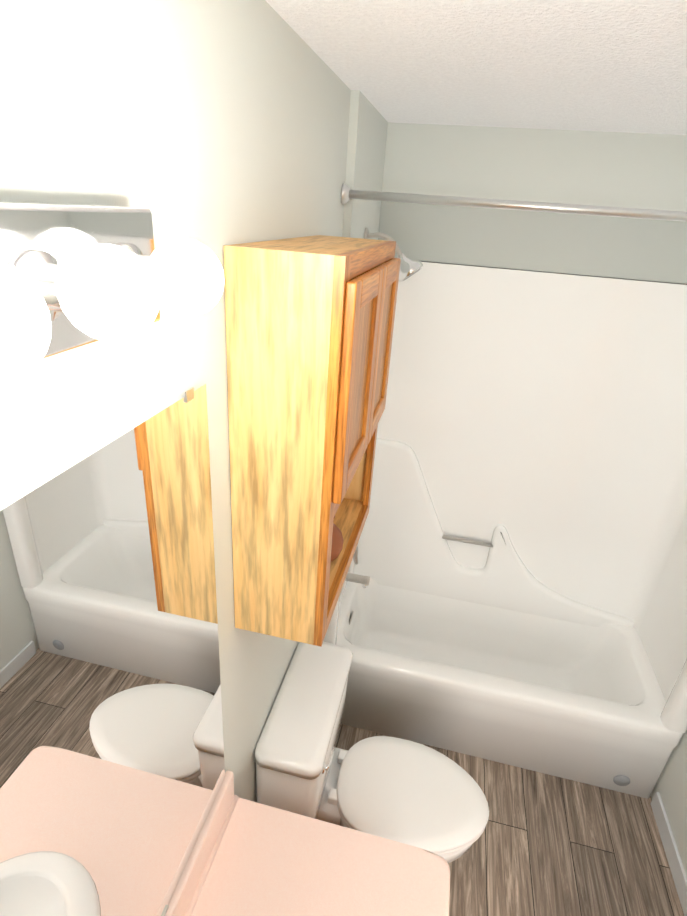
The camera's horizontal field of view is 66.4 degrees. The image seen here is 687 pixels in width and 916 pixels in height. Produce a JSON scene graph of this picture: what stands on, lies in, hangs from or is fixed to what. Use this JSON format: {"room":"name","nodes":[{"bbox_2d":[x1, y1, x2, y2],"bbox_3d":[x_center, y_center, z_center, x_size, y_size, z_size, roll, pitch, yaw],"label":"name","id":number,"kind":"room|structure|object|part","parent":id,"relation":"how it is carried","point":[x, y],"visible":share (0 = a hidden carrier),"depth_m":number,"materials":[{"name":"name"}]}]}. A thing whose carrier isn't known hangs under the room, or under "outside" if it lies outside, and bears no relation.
{"room":"bathroom","nodes":[
{"label":"bathroom","id":0,"kind":"room"},
{"bbox_2d":[0,0,350,801],"bbox_3d":[-0.423,0.640,0.850,0.120,2.560,4.230,9,26,10],"label":"wall","id":1,"kind":"structure","parent":0,"point":[214,126],"depth_m":0.71,"materials":[{"name":"white paint"}]},
{"bbox_2d":[0,201,223,383],"bbox_3d":[-0.246,-0.117,0.393,0.148,0.130,0.530,9,26,10],"label":"sconce","id":2,"kind":"object","parent":1,"relation":"attached to","point":[73,276],"visible":1,"depth_m":0.44,"materials":[{"name":"white glass"}]},
{"bbox_3d":[-0.228,-0.085,0.328,0.080,0.079,0.079,9,26,10],"label":"bulb","id":3,"kind":"part","parent":2,"relation":"part of","materials":[{"name":"white glass"}]},
{"bbox_2d":[10,249,88,322],"bbox_3d":[-0.250,-0.147,0.456,0.035,0.059,0.059,9,26,10],"label":"bulb","id":4,"kind":"object","parent":2,"relation":"attached to","point":[42,267],"depth_m":0.44,"materials":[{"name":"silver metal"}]},
{"bbox_3d":[-0.199,-0.140,0.447,0.080,0.079,0.079,9,26,10],"label":"bulb","id":5,"kind":"part","parent":2,"relation":"part of","materials":[{"name":"white glass"}]},
{"bbox_3d":[-0.169,-0.193,0.565,0.080,0.079,0.079,9,26,10],"label":"bulb","id":6,"kind":"part","parent":2,"relation":"part of","materials":[{"name":"white glass"}]},
{"bbox_2d":[0,383,224,915],"bbox_3d":[-0.361,0.516,0.706,0.009,1.042,0.882,9,26,10],"label":"mirror","id":7,"kind":"object","parent":1,"relation":"attached to","point":[112,769],"visible":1,"depth_m":0.73,"materials":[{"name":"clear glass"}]},
{"bbox_2d":[165,771,234,915],"bbox_3d":[-0.388,1.019,0.957,0.022,0.107,0.896,9,26,10],"label":"backsplash","id":8,"kind":"structure","parent":1,"relation":"attached to","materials":[{"name":"pink laminate"}]},
{"bbox_2d":[223,235,400,646],"bbox_3d":[-0.048,-0.086,1.311,0.229,0.835,0.620,9,26,10],"label":"upper cabinet","id":9,"kind":"object","parent":1,"relation":"attached to","point":[309,326],"visible":1,"depth_m":1.02,"materials":[{"name":"brown wood"}]},
{"bbox_2d":[331,516,343,561],"bbox_3d":[-0.049,0.208,1.403,0.100,0.133,0.102,9,26,10],"label":"jug vase","id":10,"kind":"object","parent":9,"relation":"in","point":[337,543],"visible":0.21,"depth_m":1.38,"materials":[{"name":"brown ceramic"}]},
{"bbox_3d":[0.020,0.010,1.169,0.019,0.052,0.192,9,26,10],"label":"door rail","id":11,"kind":"part","parent":9,"relation":"part of","materials":[{"name":"brown wood"}]},
{"bbox_3d":[0.027,-0.159,1.090,0.010,0.329,0.200,9,26,10],"label":"door panel","id":12,"kind":"part","parent":9,"relation":"part of","materials":[{"name":"brown wood"}]},
{"bbox_3d":[0.044,-0.327,1.009,0.019,0.052,0.192,9,26,10],"label":"door rail","id":13,"kind":"part","parent":9,"relation":"part of","materials":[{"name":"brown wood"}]},
{"bbox_3d":[0.085,-0.112,1.435,0.019,0.052,0.192,9,26,10],"label":"door rail","id":14,"kind":"part","parent":9,"relation":"part of","materials":[{"name":"brown wood"}]},
{"bbox_3d":[0.093,-0.281,1.356,0.010,0.329,0.200,9,26,10],"label":"door panel","id":15,"kind":"part","parent":9,"relation":"part of","materials":[{"name":"brown wood"}]},
{"bbox_3d":[0.109,-0.448,1.276,0.019,0.052,0.192,9,26,10],"label":"door rail","id":16,"kind":"part","parent":9,"relation":"part of","materials":[{"name":"brown wood"}]},
{"bbox_2d":[341,183,686,221],"bbox_3d":[0.753,-0.695,1.483,1.548,0.059,0.059,9,26,10],"label":"rail","id":17,"kind":"object","parent":1,"relation":"attached to","point":[347,193],"visible":1,"depth_m":1.52,"materials":[{"name":"silver metal"}]},
{"bbox_2d":[342,90,387,239],"bbox_3d":[0.080,-0.960,1.877,0.026,0.487,0.570,9,26,10],"label":"wall band","id":18,"kind":"object","parent":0,"point":[367,134],"visible":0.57,"depth_m":1.73,"materials":[{"name":"white paint"}]},
{"bbox_2d":[364,227,422,281],"bbox_3d":[0.184,-0.742,1.928,0.223,0.175,0.101,9,26,10],"label":"shower head","id":19,"kind":"object","parent":18,"relation":"attached to","point":[409,267],"visible":0.9,"depth_m":1.91,"materials":[{"name":"grey metal"}]},
{"bbox_3d":[0.150,-0.779,1.920,0.143,0.080,0.018,9,26,10],"label":"arm","id":20,"kind":"part","parent":19,"relation":"part of"},
{"bbox_2d":[265,0,686,134],"bbox_3d":[0.475,-0.415,0.147,1.790,0.060,4.230,9,26,10],"label":"ceiling","id":21,"kind":"structure","parent":0,"point":[605,65],"depth_m":1.12,"materials":[{"name":"white paint"}]},
{"bbox_2d":[336,724,683,915],"bbox_3d":[0.305,1.948,1.268,1.790,0.060,4.230,9,26,10],"label":"floor","id":22,"kind":"structure","parent":0,"point":[544,844],"depth_m":2.09,"materials":[{"name":"brown wood"}]},
{"bbox_2d":[165,771,449,915],"bbox_3d":[-0.141,1.417,1.077,0.583,1.002,0.896,9,26,10],"label":"countertop","id":23,"kind":"structure","parent":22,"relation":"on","point":[248,858],"depth_m":1.23,"materials":[{"name":"oak grain"},{"name":"pink laminate"},{"name":"oak"}]},
{"bbox_2d":[255,642,488,862],"bbox_3d":[0.127,1.183,1.875,0.758,0.776,0.508,9,26,10],"label":"toilet","id":24,"kind":"object","parent":22,"relation":"on","point":[415,794],"visible":0.81,"depth_m":1.77,"materials":[{"name":"white ceramic"}]},
{"bbox_3d":[-0.060,0.960,1.622,0.010,0.028,0.028,9,26,10],"label":"lever","id":25,"kind":"part","parent":24,"relation":"part of","materials":[{"name":"silver metal"}]},
{"bbox_3d":[-0.044,0.952,1.653,0.016,0.019,0.072,9,26,10],"label":"lever arm","id":26,"kind":"part","parent":24,"relation":"part of"},
{"bbox_3d":[0.241,1.167,1.840,0.528,0.028,0.386,9,26,10],"label":"lid","id":27,"kind":"part","parent":24,"relation":"part of","materials":[{"name":"white plastic"}]},
{"bbox_2d":[323,261,686,797],"bbox_3d":[0.735,0.317,2.280,1.544,2.070,0.677,9,26,10],"label":"tub surround","id":28,"kind":"object","parent":22,"relation":"on","point":[513,591],"visible":0.79,"depth_m":2.40,"materials":[{"name":"white plastic"}]},
{"bbox_3d":[0.059,0.588,2.566,0.139,0.047,0.047,9,26,10],"label":"spout","id":29,"kind":"part","parent":28,"relation":"part of","materials":[{"name":"grey metal"}]},
{"bbox_3d":[0.783,0.400,2.622,1.460,0.865,0.040,9,26,10],"label":"panel","id":30,"kind":"part","parent":28,"relation":"part of","materials":[{"name":"white plastic"}]},
{"bbox_2d":[378,201,686,283],"bbox_3d":[0.881,-0.848,2.079,1.550,0.217,0.032,9,26,10],"label":"wall band","id":31,"kind":"object","parent":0,"point":[630,248],"visible":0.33,"depth_m":2.08,"materials":[{"name":"grey paint"}]},
{"bbox_2d":[382,122,686,283],"bbox_3d":[0.835,-0.058,2.514,1.550,2.560,0.160,9,26,10],"label":"wall","id":32,"kind":"structure","parent":0,"point":[623,169],"depth_m":1.97,"materials":[{"name":"white paint"}]},
{"bbox_2d":[651,730,686,875],"bbox_3d":[1.203,0.893,0.565,0.120,2.560,4.230,9,26,10],"label":"wall","id":33,"kind":"structure","parent":0,"point":[671,787],"depth_m":2.12,"materials":[{"name":"white paint"}]},
{"bbox_2d":[651,792,686,915],"bbox_3d":[1.147,1.833,1.467,0.012,0.085,1.806,9,26,10],"label":"baseboard","id":34,"kind":"structure","parent":33,"relation":"attached to","point":[671,850],"depth_m":2.07,"materials":[{"name":"white paint"}]}
]}

